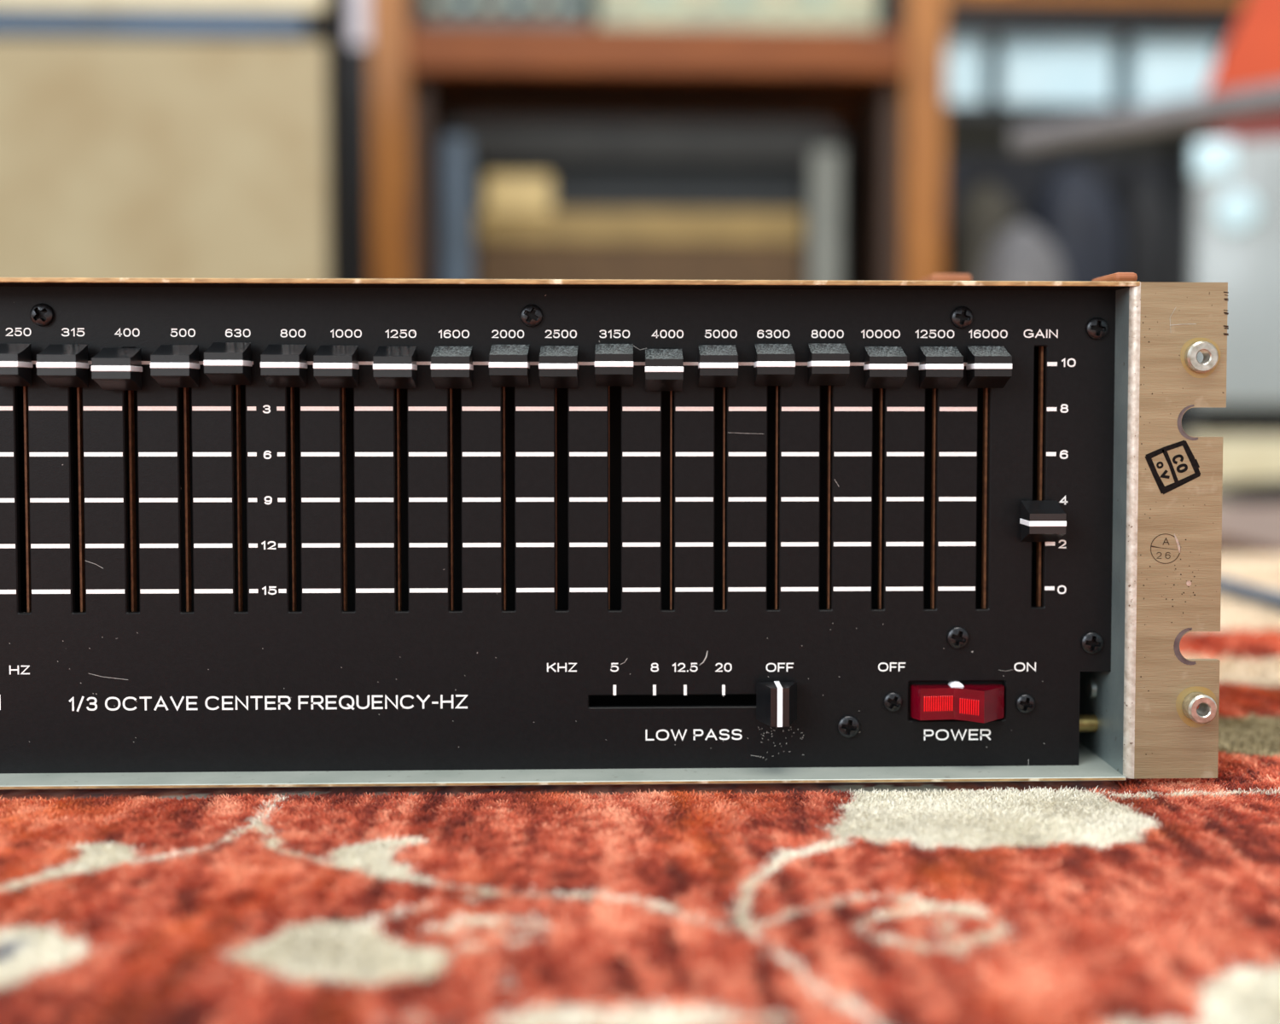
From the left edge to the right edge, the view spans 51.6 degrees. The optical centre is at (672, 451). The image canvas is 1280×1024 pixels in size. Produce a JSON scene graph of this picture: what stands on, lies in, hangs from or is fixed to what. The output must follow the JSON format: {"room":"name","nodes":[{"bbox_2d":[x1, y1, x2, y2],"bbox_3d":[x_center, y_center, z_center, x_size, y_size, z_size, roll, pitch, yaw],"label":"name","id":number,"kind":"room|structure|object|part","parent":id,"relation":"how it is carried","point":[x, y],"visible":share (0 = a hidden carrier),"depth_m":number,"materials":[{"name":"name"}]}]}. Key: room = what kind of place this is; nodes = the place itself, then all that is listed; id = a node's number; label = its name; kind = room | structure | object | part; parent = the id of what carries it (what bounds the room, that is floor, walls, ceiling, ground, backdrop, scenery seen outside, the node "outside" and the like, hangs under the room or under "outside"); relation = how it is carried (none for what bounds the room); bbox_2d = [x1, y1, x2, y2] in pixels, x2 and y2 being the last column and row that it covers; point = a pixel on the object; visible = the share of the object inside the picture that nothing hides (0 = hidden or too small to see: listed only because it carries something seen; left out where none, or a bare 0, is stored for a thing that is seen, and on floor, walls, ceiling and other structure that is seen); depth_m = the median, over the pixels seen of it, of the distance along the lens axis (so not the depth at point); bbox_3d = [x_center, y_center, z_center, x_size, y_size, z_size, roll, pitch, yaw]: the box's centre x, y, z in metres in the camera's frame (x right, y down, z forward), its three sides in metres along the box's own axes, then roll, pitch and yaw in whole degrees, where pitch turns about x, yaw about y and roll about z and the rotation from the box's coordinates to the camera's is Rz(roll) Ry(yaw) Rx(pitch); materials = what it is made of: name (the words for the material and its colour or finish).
{"room":"living room","nodes":[
{"label":"living room","id":0,"kind":"room"},
{"bbox_2d":[411,0,1231,434],"bbox_3d":[0.316,-1.368,4.865,17.000,2.610,0.100,0,2,-2],"label":"wall","id":1,"kind":"structure","parent":0,"point":[1018,177],"depth_m":4.86,"materials":[{"name":"grey paint"}]},
{"bbox_2d":[1187,434,1250,503],"bbox_3d":[0.423,0.088,1.417,17.000,0.050,7.100,0,2,-2],"label":"floor","id":2,"kind":"structure","parent":0,"point":[1224,481],"depth_m":1.93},
{"bbox_2d":[0,0,350,278],"bbox_3d":[-0.819,-0.314,1.817,0.725,0.722,0.116,0,2,-2],"label":"speaker","id":3,"kind":"object","parent":2,"relation":"on","point":[139,138],"visible":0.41,"depth_m":1.76,"materials":[{"name":"beige fabric"}]},
{"bbox_3d":[-0.817,-0.628,1.759,0.706,0.081,0.018,0,2,-2],"label":"header panel","id":4,"kind":"part","parent":3,"relation":"part of","materials":[{"name":"beige plastic"}]},
{"bbox_2d":[349,45,370,278],"bbox_3d":[-0.652,-0.399,2.816,0.109,0.819,0.404,0,2,-2],"label":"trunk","id":5,"kind":"object","parent":2,"relation":"on","point":[358,55],"visible":0.1,"depth_m":2.61,"materials":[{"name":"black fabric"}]},
{"bbox_2d":[348,0,368,45],"bbox_3d":[-0.634,-0.906,2.755,0.058,0.200,0.250,0,2,-2],"label":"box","id":6,"kind":"object","parent":5,"relation":"on","point":[357,9],"visible":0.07,"depth_m":2.63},
{"bbox_2d":[0,503,1279,1023],"bbox_3d":[-0.047,0.089,0.516,2.014,0.009,1.737,0,2,-2],"label":"rug","id":7,"kind":"object","parent":2,"relation":"on","point":[1131,900],"visible":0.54,"depth_m":0.28,"materials":[{"name":"fabric"}]},
{"bbox_2d":[0,277,1228,789],"bbox_3d":[-0.082,0.019,0.431,0.455,0.134,0.175,0,2,-2],"label":"graphic equalizer","id":8,"kind":"object","parent":7,"relation":"on","point":[254,532],"visible":1,"depth_m":0.36,"materials":[{"name":"black paint"}]},
{"bbox_2d":[0,742,1126,789],"bbox_3d":[-0.095,0.085,0.435,0.429,0.001,0.170,0,2,-2],"label":"frame","id":9,"kind":"object","parent":8,"relation":"on","point":[23,765],"depth_m":0.36,"materials":[{"name":"grey metal"}]},
{"bbox_2d":[919,273,971,280],"bbox_3d":[0.088,-0.052,0.431,0.013,0.009,0.020,0,2,-2],"label":"wooden block","id":10,"kind":"object","parent":8,"relation":"on","point":[935,276],"visible":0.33,"depth_m":0.42,"materials":[{"name":"orange wood"}]},
{"bbox_3d":[0.111,0.078,0.380,0.021,0.005,0.005,0,2,-2],"label":"spacer rod","id":11,"kind":"part","parent":8,"relation":"part of","materials":[{"name":"gold metal"}]},
{"bbox_2d":[1091,272,1137,281],"bbox_3d":[0.122,-0.047,0.366,0.006,0.003,0.020,0,2,-2],"label":"wooden block","id":12,"kind":"object","parent":8,"relation":"on","point":[1119,276],"visible":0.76,"depth_m":0.36,"materials":[{"name":"orange wood"}]},
{"bbox_2d":[1221,576,1279,610],"bbox_3d":[0.301,0.074,0.688,0.023,0.009,0.210,0,2,-10],"label":"cable","id":13,"kind":"object","parent":7,"relation":"on","point":[1268,597],"visible":0.49,"depth_m":0.69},
{"bbox_2d":[440,118,843,279],"bbox_3d":[-0.058,-0.289,2.515,0.725,0.623,0.270,0,2,-2],"label":"amplifier","id":14,"kind":"object","parent":2,"relation":"on","point":[520,198],"visible":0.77,"depth_m":2.40,"materials":[{"name":"grey metal"}]},
{"bbox_3d":[-0.058,-0.481,2.423,0.595,0.080,0.020,0,2,-2],"label":"control panel","id":15,"kind":"part","parent":14,"relation":"part of","materials":[{"name":"metal"}]},
{"bbox_2d":[368,0,946,280],"bbox_3d":[-0.033,-0.421,2.586,0.994,0.882,0.600,0,2,-2],"label":"shelving unit","id":16,"kind":"object","parent":2,"relation":"on","point":[883,90],"visible":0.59,"depth_m":2.30,"materials":[{"name":"orange wood"}]},
{"bbox_3d":[-0.488,-0.411,2.297,0.065,0.882,0.050,0,2,-2],"label":"leg","id":17,"kind":"part","parent":16,"relation":"part of","materials":[{"name":"orange wood"}]},
{"bbox_2d":[420,0,593,26],"bbox_3d":[-0.303,-0.796,2.495,0.298,0.110,0.338,0,2,-2],"label":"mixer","id":18,"kind":"object","parent":16,"relation":"on","point":[557,13],"visible":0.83,"depth_m":2.34,"materials":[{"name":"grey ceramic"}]},
{"bbox_3d":[-0.042,-0.713,2.854,0.860,0.078,0.036,0,2,-2],"label":"rail","id":19,"kind":"part","parent":16,"relation":"part of","materials":[{"name":"wood"}]},
{"bbox_3d":[-0.025,-0.693,2.298,0.860,0.078,0.036,0,2,-2],"label":"rail","id":20,"kind":"part","parent":16,"relation":"part of","materials":[{"name":"red wood"}]},
{"bbox_2d":[597,0,878,29],"bbox_3d":[0.112,-0.811,2.522,0.502,0.140,0.348,0,2,-2],"label":"receiver","id":21,"kind":"object","parent":16,"relation":"on","point":[734,14],"visible":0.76,"depth_m":2.36,"materials":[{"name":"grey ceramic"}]},
{"bbox_3d":[0.421,-0.371,2.877,0.069,0.762,0.050,0,2,-2],"label":"leg","id":22,"kind":"part","parent":16,"relation":"part of","materials":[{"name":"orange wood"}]},
{"bbox_3d":[0.438,-0.412,2.326,0.069,0.882,0.050,0,2,-2],"label":"leg","id":23,"kind":"part","parent":16,"relation":"part of","materials":[{"name":"orange wood"}]},
{"bbox_2d":[943,172,1019,280],"bbox_3d":[0.578,-0.247,2.461,0.138,0.542,0.200,0,2,-2],"label":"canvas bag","id":24,"kind":"object","parent":2,"relation":"on","point":[984,214],"visible":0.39,"depth_m":2.38,"materials":[{"name":"fabric"}]},
{"bbox_3d":[0.578,-0.481,2.453,0.056,0.074,0.016,0,2,-2],"label":"handle","id":25,"kind":"part","parent":24,"relation":"part of","materials":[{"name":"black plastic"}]},
{"bbox_2d":[977,212,1065,280],"bbox_3d":[0.565,-0.177,2.163,0.125,0.424,0.200,0,2,-2],"label":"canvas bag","id":26,"kind":"object","parent":2,"relation":"on","point":[1021,253],"visible":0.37,"depth_m":2.08,"materials":[{"name":"fabric"}]},
{"bbox_3d":[0.565,-0.359,2.156,0.052,0.060,0.016,0,2,-2],"label":"handle","id":27,"kind":"part","parent":26,"relation":"part of","materials":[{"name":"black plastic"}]},
{"bbox_2d":[900,0,1247,430],"bbox_3d":[0.848,-0.468,2.902,0.676,0.954,0.420,0,2,-2],"label":"shelving unit","id":28,"kind":"object","parent":2,"relation":"on","point":[970,129],"visible":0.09,"depth_m":2.71,"materials":[{"name":"black metal"}]},
{"bbox_2d":[945,34,989,104],"bbox_3d":[0.598,-0.789,2.833,0.112,0.152,0.180,0,2,-2],"label":"plastic tub","id":29,"kind":"object","parent":28,"relation":"on","point":[964,55],"visible":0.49,"depth_m":2.75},
{"bbox_2d":[983,35,1119,104],"bbox_3d":[0.801,-0.789,2.839,0.250,0.152,0.180,0,2,-2],"label":"window pane","id":30,"kind":"object","parent":28,"relation":"on","point":[1018,69],"visible":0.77,"depth_m":2.76,"materials":[{"name":"glass"}]},
{"bbox_3d":[0.853,-0.885,2.717,0.676,0.048,0.020,0,2,-2],"label":"black rail","id":31,"kind":"part","parent":28,"relation":"part of","materials":[{"name":"metal"}]},
{"bbox_2d":[1112,36,1221,104],"bbox_3d":[1.048,-0.790,2.847,0.187,0.152,0.180,0,2,-2],"label":"window pane","id":32,"kind":"object","parent":28,"relation":"on","point":[1146,71],"visible":0.77,"depth_m":2.77,"materials":[{"name":"glass"}]},
{"bbox_3d":[1.167,-0.460,3.107,0.024,0.924,0.024,0,2,-2],"label":"post","id":33,"kind":"part","parent":28,"relation":"part of","materials":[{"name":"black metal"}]},
{"bbox_3d":[1.169,-0.458,3.053,0.024,0.924,0.024,0,2,-2],"label":"post","id":34,"kind":"part","parent":28,"relation":"part of","materials":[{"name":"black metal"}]},
{"bbox_2d":[1024,152,1123,281],"bbox_3d":[0.787,-0.288,2.641,0.176,0.612,0.250,0,2,-2],"label":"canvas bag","id":35,"kind":"object","parent":2,"relation":"on","point":[1072,207],"visible":0.38,"depth_m":2.53,"materials":[{"name":"fabric"}]},
{"bbox_3d":[0.787,-0.553,2.632,0.067,0.083,0.016,0,2,-2],"label":"handle","id":36,"kind":"part","parent":35,"relation":"part of","materials":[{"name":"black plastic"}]},
{"bbox_2d":[1109,161,1177,282],"bbox_3d":[0.935,-0.287,2.696,0.121,0.605,0.250,0,2,-2],"label":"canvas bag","id":37,"kind":"object","parent":2,"relation":"on","point":[1148,225],"visible":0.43,"depth_m":2.58,"materials":[{"name":"black fabric"}]},
{"bbox_3d":[0.935,-0.548,2.687,0.051,0.082,0.016,0,2,-2],"label":"handle","id":38,"kind":"part","parent":37,"relation":"part of","materials":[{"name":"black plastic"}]},
{"bbox_2d":[1010,81,1279,503],"bbox_3d":[0.663,-0.196,1.608,0.517,0.503,0.279,1,2,19],"label":"boom stand","id":39,"kind":"object","parent":2,"relation":"on","point":[1261,100],"visible":0.84,"depth_m":1.66,"materials":[{"name":"grey metal"}]},
{"bbox_3d":[0.621,-0.425,1.680,0.393,0.051,0.038,2,3,38],"label":"boom arm","id":40,"kind":"part","parent":39,"relation":"part of","materials":[{"name":"grey metal"}]},
{"bbox_2d":[1189,138,1279,481],"bbox_3d":[1.054,-0.211,2.062,0.462,0.502,0.414,1,2,22],"label":"base cabinet","id":41,"kind":"object","parent":2,"relation":"on","point":[1236,233],"visible":0.75,"depth_m":1.94,"materials":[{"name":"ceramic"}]},
{"bbox_2d":[1198,0,1279,141],"bbox_3d":[1.047,-0.595,2.021,0.454,0.268,0.270,1,2,22],"label":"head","id":42,"kind":"object","parent":41,"relation":"on","point":[1250,56],"visible":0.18,"depth_m":1.96},
{"bbox_2d":[1214,113,1279,141],"bbox_3d":[1.053,-0.484,2.020,0.420,0.046,0.255,1,2,22],"label":"grille","id":43,"kind":"object","parent":42,"relation":"attached to","point":[1267,126],"depth_m":1.96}
]}

